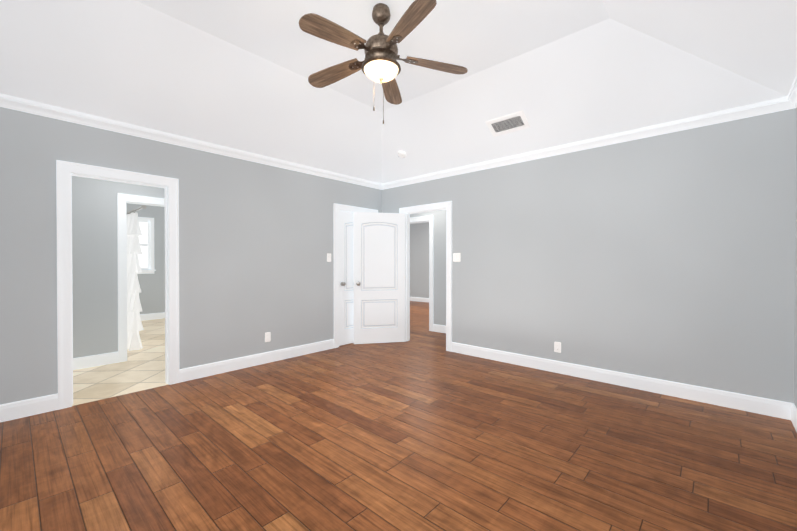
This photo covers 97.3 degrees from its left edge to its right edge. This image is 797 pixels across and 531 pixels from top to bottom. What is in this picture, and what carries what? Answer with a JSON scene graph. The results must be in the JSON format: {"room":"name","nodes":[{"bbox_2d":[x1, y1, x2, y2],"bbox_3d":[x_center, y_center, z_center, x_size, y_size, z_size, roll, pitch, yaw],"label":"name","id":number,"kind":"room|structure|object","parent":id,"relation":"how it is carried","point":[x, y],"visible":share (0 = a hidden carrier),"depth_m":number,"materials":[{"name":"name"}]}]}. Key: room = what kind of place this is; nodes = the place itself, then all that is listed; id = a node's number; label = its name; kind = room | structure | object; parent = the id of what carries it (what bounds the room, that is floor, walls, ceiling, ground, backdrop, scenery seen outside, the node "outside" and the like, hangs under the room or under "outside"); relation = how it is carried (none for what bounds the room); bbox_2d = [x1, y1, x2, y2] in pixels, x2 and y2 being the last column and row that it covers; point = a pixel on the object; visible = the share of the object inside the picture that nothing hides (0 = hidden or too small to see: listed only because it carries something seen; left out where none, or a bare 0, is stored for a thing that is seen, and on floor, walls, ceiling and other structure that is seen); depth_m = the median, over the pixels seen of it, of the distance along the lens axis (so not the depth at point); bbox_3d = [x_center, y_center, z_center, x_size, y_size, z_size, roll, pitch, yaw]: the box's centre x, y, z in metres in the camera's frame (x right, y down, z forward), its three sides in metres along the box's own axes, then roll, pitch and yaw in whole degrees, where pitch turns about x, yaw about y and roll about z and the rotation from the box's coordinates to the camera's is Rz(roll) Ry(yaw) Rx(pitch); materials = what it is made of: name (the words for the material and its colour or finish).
{"room":"empty bedroom","nodes":[
{"label":"empty bedroom","id":0,"kind":"room"},
{"bbox_2d":[72,176,163,357],"bbox_3d":[-3.444,-0.051,4.538,0.120,2.520,3.800,0,1,42],"label":"wall","id":1,"kind":"structure","parent":0,"point":[94,267],"depth_m":4.23,"materials":[{"name":"grey paint"}]},
{"bbox_2d":[117,193,164,362],"bbox_3d":[-3.249,0.153,4.754,0.168,2.110,0.900,0,1,42],"label":"door frame","id":2,"kind":"structure","parent":1,"relation":"attached to","point":[123,200],"depth_m":4.41,"materials":[{"name":"white paint"}]},
{"bbox_2d":[0,297,796,431],"bbox_3d":[-0.562,1.132,5.886,9.644,0.135,9.660,0,1,42],"label":"baseboard","id":3,"kind":"structure","parent":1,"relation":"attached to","point":[728,399],"depth_m":3.69,"materials":[{"name":"white paint"}]},
{"bbox_2d":[72,318,168,405],"bbox_3d":[-4.276,1.254,5.303,5.170,0.100,4.040,0,1,42],"label":"floor","id":4,"kind":"structure","parent":0,"point":[143,368],"depth_m":3.94,"materials":[{"name":"beige tile"}]},
{"bbox_2d":[126,203,164,313],"bbox_3d":[-6.145,-0.068,6.992,0.120,2.520,3.800,0,1,42],"label":"wall","id":5,"kind":"structure","parent":0,"point":[152,295],"depth_m":7.75,"materials":[{"name":"grey paint"}]},
{"bbox_2d":[127,205,146,350],"bbox_3d":[-4.700,0.195,5.870,3.530,2.030,0.200,0,1,42],"label":"shower curtain","id":6,"kind":"object","parent":5,"relation":"attached to","point":[134,307],"visible":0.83,"depth_m":5.02,"materials":[{"name":"white fabric"},{"name":"satin nickel"}]},
{"bbox_2d":[137,217,155,273],"bbox_3d":[-5.656,-0.432,7.490,0.170,1.220,0.760,0,1,42],"label":"bathroom window","id":7,"kind":"structure","parent":5,"relation":"in","point":[146,240],"depth_m":7.68,"materials":[{"name":"white glass"}]},
{"bbox_2d":[0,107,381,404],"bbox_3d":[-1.917,-0.048,4.137,0.120,2.520,4.740,0,1,42],"label":"wall","id":8,"kind":"structure","parent":0,"point":[255,244],"depth_m":3.80,"materials":[{"name":"grey paint"}]},
{"bbox_2d":[56,160,179,409],"bbox_3d":[-2.634,0.163,3.348,0.168,2.110,0.905,0,1,42],"label":"door frame","id":9,"kind":"structure","parent":8,"relation":"attached to","point":[66,171],"depth_m":3.08,"materials":[{"name":"white paint"}]},
{"bbox_2d":[0,93,379,188],"bbox_3d":[-1.813,-1.291,4.114,0.052,0.091,4.620,0,1,42],"label":"crown molding","id":10,"kind":"structure","parent":8,"relation":"attached to","point":[6,101],"depth_m":3.47,"materials":[{"name":"white paint"}]},
{"bbox_2d":[265,332,270,341],"bbox_3d":[-1.627,0.891,4.367,0.009,0.117,0.072,0,1,42],"label":"outlet","id":11,"kind":"object","parent":8,"relation":"attached to","point":[267,336],"visible":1,"depth_m":4.36,"materials":[{"name":"white plastic"}]},
{"bbox_2d":[327,253,330,261],"bbox_3d":[-0.997,-0.114,5.050,0.012,0.117,0.072,0,1,42],"label":"light switch","id":12,"kind":"object","parent":8,"relation":"attached to","point":[328,257],"visible":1,"depth_m":5.04,"materials":[{"name":"white plastic"}]},
{"bbox_2d":[339,211,353,345],"bbox_3d":[-0.663,0.190,5.464,0.167,2.002,0.715,0,1,42],"label":"closet door","id":13,"kind":"structure","parent":8,"relation":"in","point":[346,297],"depth_m":5.31,"materials":[{"name":"white paint"}]},
{"bbox_2d":[333,203,377,347],"bbox_3d":[-0.693,0.148,5.485,0.168,2.110,0.890,0,1,42],"label":"door frame","id":14,"kind":"structure","parent":8,"relation":"attached to","point":[337,208],"depth_m":5.14,"materials":[{"name":"white paint"}]},
{"bbox_2d":[0,301,796,530],"bbox_3d":[-0.045,1.251,5.675,8.834,0.100,9.520,0,1,42],"label":"floor","id":15,"kind":"structure","parent":0,"point":[422,429],"depth_m":2.27,"materials":[{"name":"brown wood"}]},
{"bbox_2d":[0,0,796,182],"bbox_3d":[-0.132,-1.641,2.585,4.834,0.689,4.860,0,1,42],"label":"ceiling","id":16,"kind":"structure","parent":0,"point":[235,74],"depth_m":3.00,"materials":[{"name":"white paint"}]},
{"bbox_2d":[299,0,467,123],"bbox_3d":[-0.165,-1.451,2.545,1.268,0.869,1.223,0,1,42],"label":"ceiling fan","id":17,"kind":"object","parent":16,"relation":"hanging from","point":[380,64],"visible":1,"depth_m":2.49,"materials":[{"name":"brown wood"}]},
{"bbox_2d":[397,151,405,157],"bbox_3d":[0.046,-1.555,4.918,0.128,0.082,0.116,0,1,42],"label":"smoke detector","id":18,"kind":"object","parent":16,"relation":"attached to","point":[401,154],"visible":1,"depth_m":4.89,"materials":[{"name":"white plastic"}]},
{"bbox_2d":[486,111,529,135],"bbox_3d":[1.204,-1.558,3.872,0.430,0.115,0.206,0,1,42],"label":"ceiling vent","id":19,"kind":"object","parent":16,"relation":"in","point":[512,122],"visible":1,"depth_m":3.86,"materials":[{"name":"white metal"}]},
{"bbox_2d":[410,222,428,297],"bbox_3d":[2.303,-0.089,9.882,6.400,2.520,0.120,0,1,42],"label":"wall","id":20,"kind":"structure","parent":0,"point":[419,259],"depth_m":11.28,"materials":[{"name":"grey paint"}]},
{"bbox_2d":[410,210,445,325],"bbox_3d":[-0.158,-0.070,7.173,6.400,2.520,0.120,0,1,42],"label":"wall","id":21,"kind":"structure","parent":0,"point":[439,267],"depth_m":6.28,"materials":[{"name":"grey paint"}]},
{"bbox_2d":[410,215,433,330],"bbox_3d":[0.338,0.139,6.724,0.920,2.110,0.168,0,1,42],"label":"door frame","id":22,"kind":"structure","parent":21,"relation":"attached to","point":[428,218],"depth_m":6.39,"materials":[{"name":"white paint"}]},
{"bbox_2d":[382,108,795,402],"bbox_3d":[0.914,-0.053,4.848,6.314,2.520,0.120,0,1,42],"label":"wall","id":23,"kind":"structure","parent":0,"point":[669,257],"depth_m":3.42,"materials":[{"name":"grey paint"}]},
{"bbox_2d":[353,212,404,343],"bbox_3d":[-0.298,0.190,5.416,0.507,2.002,0.682,0,1,42],"label":"back door","id":24,"kind":"structure","parent":23,"relation":"in","point":[379,272],"depth_m":5.39,"materials":[{"name":"white paint"}]},
{"bbox_2d":[399,201,451,351],"bbox_3d":[0.428,0.149,5.291,0.980,2.110,0.168,0,1,42],"label":"door frame","id":25,"kind":"structure","parent":23,"relation":"attached to","point":[439,206],"depth_m":5.03,"materials":[{"name":"white paint"}]},
{"bbox_2d":[453,253,460,261],"bbox_3d":[0.805,-0.113,4.857,0.118,0.117,0.012,0,1,42],"label":"light switch","id":26,"kind":"object","parent":23,"relation":"attached to","point":[456,257],"visible":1,"depth_m":4.86,"materials":[{"name":"white plastic"}]},
{"bbox_2d":[554,342,560,352],"bbox_3d":[1.798,0.924,3.965,0.072,0.117,0.009,0,1,42],"label":"outlet","id":27,"kind":"object","parent":23,"relation":"attached to","point":[557,346],"visible":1,"depth_m":3.96,"materials":[{"name":"white plastic"}]},
{"bbox_2d":[380,97,783,189],"bbox_3d":[1.403,-1.292,4.279,4.470,0.091,0.052,0,1,42],"label":"crown molding","id":28,"kind":"structure","parent":23,"relation":"attached to","point":[774,105],"depth_m":3.54,"materials":[{"name":"white paint"}]},
{"bbox_2d":[794,108,796,407],"bbox_3d":[1.573,-0.025,0.967,0.120,2.520,4.740,0,1,42],"label":"wall","id":29,"kind":"structure","parent":0,"point":[795,364],"depth_m":2.73,"materials":[{"name":"grey paint"}]},
{"bbox_2d":[784,75,796,109],"bbox_3d":[1.550,-1.269,1.060,0.052,0.091,4.620,0,1,42],"label":"crown molding","id":30,"kind":"structure","parent":29,"relation":"attached to","point":[789,101],"depth_m":2.70,"materials":[{"name":"white paint"}]}
]}

